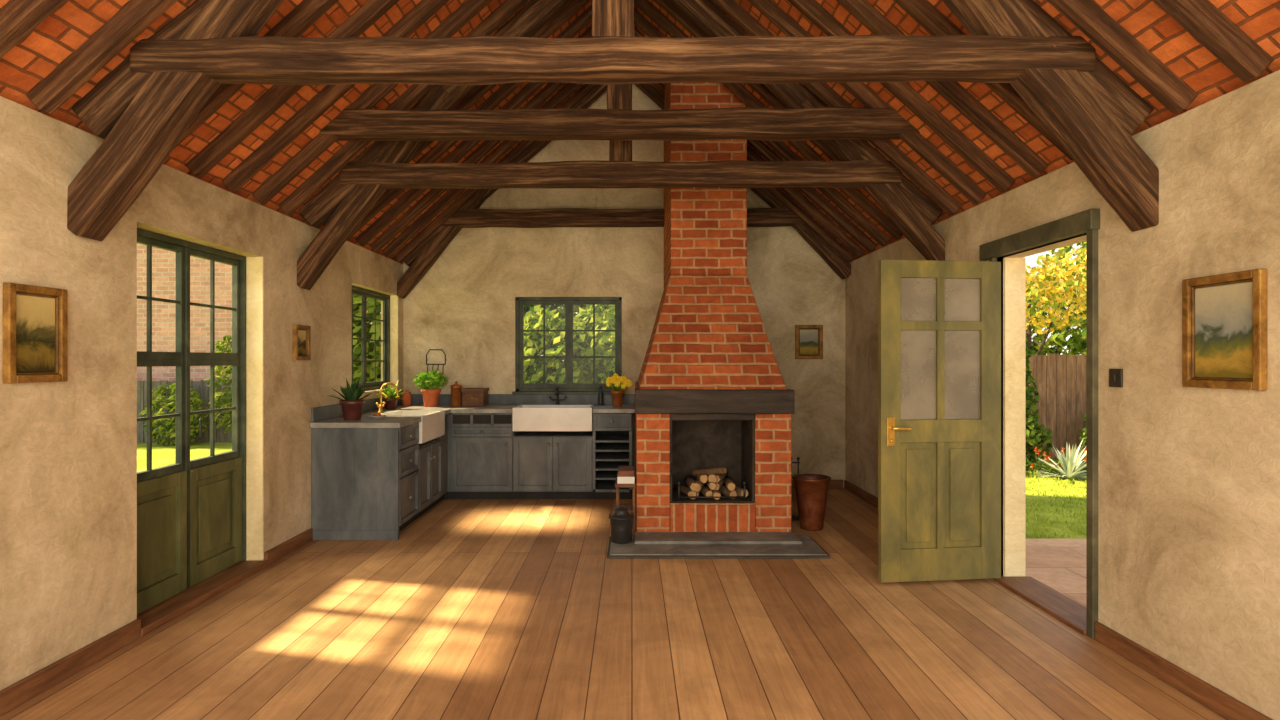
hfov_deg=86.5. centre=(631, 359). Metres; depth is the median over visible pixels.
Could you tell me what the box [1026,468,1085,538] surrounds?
grass
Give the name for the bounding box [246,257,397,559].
wall reveal
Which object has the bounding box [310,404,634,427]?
countertop
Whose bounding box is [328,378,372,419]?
potted succulent
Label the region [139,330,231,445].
shrub
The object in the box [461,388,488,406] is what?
bread box
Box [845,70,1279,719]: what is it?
wall
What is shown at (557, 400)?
kitchen faucet
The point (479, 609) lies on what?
floor
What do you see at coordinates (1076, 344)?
tree
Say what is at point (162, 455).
lawn
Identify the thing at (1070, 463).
yucca plant
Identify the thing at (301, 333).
framed painting
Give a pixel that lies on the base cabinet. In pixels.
(367, 483)
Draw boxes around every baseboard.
[0,619,140,715]
[264,528,312,564]
[792,480,842,487]
[844,480,877,508]
[1095,622,1272,719]
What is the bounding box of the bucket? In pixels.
[792,474,830,530]
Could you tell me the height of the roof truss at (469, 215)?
2.814 m
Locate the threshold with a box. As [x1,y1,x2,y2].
[137,560,267,636]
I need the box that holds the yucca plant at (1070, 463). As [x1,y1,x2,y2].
[1035,440,1085,479]
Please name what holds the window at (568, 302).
in the wall at (464, 305)
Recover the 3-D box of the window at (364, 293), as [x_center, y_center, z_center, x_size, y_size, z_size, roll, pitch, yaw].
[-2.800,-0.210,7.144,0.060,1.060,1.288,0,0,0]
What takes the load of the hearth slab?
on the floor
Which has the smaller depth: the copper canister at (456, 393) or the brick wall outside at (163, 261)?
the copper canister at (456, 393)
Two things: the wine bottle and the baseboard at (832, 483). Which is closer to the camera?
the wine bottle
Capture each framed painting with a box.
[3,282,67,382]
[293,325,310,359]
[795,325,822,358]
[1182,268,1266,390]
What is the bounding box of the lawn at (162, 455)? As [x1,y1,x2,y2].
[137,442,1085,538]
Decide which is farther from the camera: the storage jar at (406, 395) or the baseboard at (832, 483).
the baseboard at (832, 483)
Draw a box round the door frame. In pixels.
[979,209,1099,638]
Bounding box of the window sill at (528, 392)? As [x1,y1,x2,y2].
[512,391,611,394]
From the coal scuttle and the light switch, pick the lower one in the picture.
the coal scuttle
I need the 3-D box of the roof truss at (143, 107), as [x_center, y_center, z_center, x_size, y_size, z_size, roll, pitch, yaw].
[-0.076,-2.055,3.304,5.409,2.933,0.188,0,0,0]
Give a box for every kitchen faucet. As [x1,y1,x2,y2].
[376,382,397,412]
[549,384,566,404]
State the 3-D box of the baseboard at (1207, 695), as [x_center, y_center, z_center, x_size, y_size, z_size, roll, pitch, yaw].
[2.487,1.450,1.220,0.025,0.100,4.840,0,0,0]
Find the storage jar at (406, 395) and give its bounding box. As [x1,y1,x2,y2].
[401,390,411,405]
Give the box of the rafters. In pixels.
[0,0,1273,261]
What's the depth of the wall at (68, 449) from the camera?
3.43 m
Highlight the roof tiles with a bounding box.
[0,0,1279,263]
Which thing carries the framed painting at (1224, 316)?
attached to the wall at (1189, 477)
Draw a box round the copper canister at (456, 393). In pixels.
[450,381,461,405]
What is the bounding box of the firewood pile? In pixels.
[675,467,748,499]
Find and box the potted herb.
[413,370,447,406]
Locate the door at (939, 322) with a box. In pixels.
[878,260,1000,582]
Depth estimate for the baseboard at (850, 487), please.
7.33 m
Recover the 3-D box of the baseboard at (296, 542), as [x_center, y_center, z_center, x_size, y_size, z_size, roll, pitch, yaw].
[-2.667,1.450,5.305,0.025,0.100,0.710,0,0,0]
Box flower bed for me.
[1026,447,1085,474]
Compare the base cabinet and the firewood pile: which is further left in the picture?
the base cabinet
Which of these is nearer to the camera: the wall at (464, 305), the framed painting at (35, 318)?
the framed painting at (35, 318)
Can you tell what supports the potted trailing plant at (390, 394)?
on the countertop
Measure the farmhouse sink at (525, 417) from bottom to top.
0.250 m
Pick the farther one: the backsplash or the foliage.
the foliage
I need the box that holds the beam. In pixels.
[319,84,919,140]
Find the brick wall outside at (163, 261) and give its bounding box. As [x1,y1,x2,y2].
[137,243,367,380]
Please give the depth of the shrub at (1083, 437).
9.97 m
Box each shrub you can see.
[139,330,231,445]
[1026,338,1053,467]
[1078,414,1085,453]
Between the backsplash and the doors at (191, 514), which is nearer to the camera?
the doors at (191, 514)
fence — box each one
[137,380,231,442]
[1026,354,1085,459]
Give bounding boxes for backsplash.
[311,394,634,421]
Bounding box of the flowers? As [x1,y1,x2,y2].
[606,373,632,406]
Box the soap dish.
[368,413,386,418]
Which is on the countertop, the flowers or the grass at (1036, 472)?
the flowers
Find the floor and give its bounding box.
[0,488,1225,719]
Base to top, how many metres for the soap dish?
0.048 m
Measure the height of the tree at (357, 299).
4.502 m
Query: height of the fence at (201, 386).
1.170 m
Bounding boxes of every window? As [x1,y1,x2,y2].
[352,285,389,390]
[516,297,621,390]
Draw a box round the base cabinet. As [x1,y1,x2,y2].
[311,413,631,539]
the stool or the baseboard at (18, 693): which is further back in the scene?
the stool
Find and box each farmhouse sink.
[381,410,444,443]
[513,405,593,430]
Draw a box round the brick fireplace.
[635,37,794,531]
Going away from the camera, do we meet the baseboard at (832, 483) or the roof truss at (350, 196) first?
the roof truss at (350, 196)
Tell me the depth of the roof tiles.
4.03 m
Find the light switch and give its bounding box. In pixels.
[1109,369,1122,386]
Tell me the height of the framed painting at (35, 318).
0.430 m
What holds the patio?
on the lawn at (162, 455)
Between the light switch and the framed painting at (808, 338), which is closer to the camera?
the light switch
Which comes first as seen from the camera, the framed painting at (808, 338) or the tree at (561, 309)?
the framed painting at (808, 338)
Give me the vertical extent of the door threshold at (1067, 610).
0.025 m
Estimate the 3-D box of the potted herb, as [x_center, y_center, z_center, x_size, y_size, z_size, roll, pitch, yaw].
[-2.241,0.311,7.575,0.381,0.418,0.388,0,0,0]
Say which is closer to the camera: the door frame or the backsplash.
the door frame
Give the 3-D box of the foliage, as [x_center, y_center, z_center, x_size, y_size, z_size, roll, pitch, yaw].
[-1.561,0.126,12.757,4.455,2.841,2.321,0,0,0]
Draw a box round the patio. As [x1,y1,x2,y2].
[1026,539,1085,605]
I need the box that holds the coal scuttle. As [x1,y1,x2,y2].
[609,505,633,543]
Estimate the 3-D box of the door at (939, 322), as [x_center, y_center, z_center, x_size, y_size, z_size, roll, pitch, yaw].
[2.071,0.405,4.550,0.851,2.140,0.182,0,0,-2]
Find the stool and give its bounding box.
[615,466,635,534]
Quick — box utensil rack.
[426,349,445,377]
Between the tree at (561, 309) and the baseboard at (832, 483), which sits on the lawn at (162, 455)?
the tree at (561, 309)
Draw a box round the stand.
[791,457,799,520]
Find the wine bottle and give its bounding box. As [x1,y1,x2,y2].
[598,386,603,404]
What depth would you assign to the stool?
5.77 m
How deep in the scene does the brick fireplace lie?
6.04 m
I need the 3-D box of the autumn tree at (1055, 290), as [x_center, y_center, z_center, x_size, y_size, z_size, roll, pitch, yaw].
[6.750,-0.244,11.317,2.587,3.571,1.594,0,0,0]
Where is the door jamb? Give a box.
[1004,258,1025,575]
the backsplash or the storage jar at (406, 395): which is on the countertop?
the storage jar at (406, 395)
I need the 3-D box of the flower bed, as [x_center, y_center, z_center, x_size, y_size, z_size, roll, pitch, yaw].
[5.762,1.344,9.129,2.091,0.372,0.674,0,0,0]
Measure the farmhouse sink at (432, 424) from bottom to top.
0.250 m
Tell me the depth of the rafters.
4.47 m
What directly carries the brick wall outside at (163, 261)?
on the lawn at (162, 455)
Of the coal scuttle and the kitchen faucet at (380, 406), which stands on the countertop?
the kitchen faucet at (380, 406)
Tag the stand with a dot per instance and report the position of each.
(793, 517)
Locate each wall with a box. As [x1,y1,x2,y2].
[0,96,402,690]
[403,84,844,487]
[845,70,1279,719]
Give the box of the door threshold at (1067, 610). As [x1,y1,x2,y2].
[993,576,1085,634]
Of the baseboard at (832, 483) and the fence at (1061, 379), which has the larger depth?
the fence at (1061, 379)
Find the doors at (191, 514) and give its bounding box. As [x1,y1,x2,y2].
[137,228,245,614]
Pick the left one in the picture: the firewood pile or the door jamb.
the firewood pile
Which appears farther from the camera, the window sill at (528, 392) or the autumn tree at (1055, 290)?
the autumn tree at (1055, 290)
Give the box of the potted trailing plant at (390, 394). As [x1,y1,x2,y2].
[378,382,403,409]
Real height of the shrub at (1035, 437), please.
2.057 m
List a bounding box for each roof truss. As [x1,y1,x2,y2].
[67,0,1158,240]
[297,0,944,289]
[397,84,850,298]
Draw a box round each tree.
[353,294,380,383]
[524,305,614,379]
[1026,241,1085,354]
[1026,248,1085,354]
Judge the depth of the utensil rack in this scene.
7.93 m
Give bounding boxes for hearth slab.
[607,532,830,558]

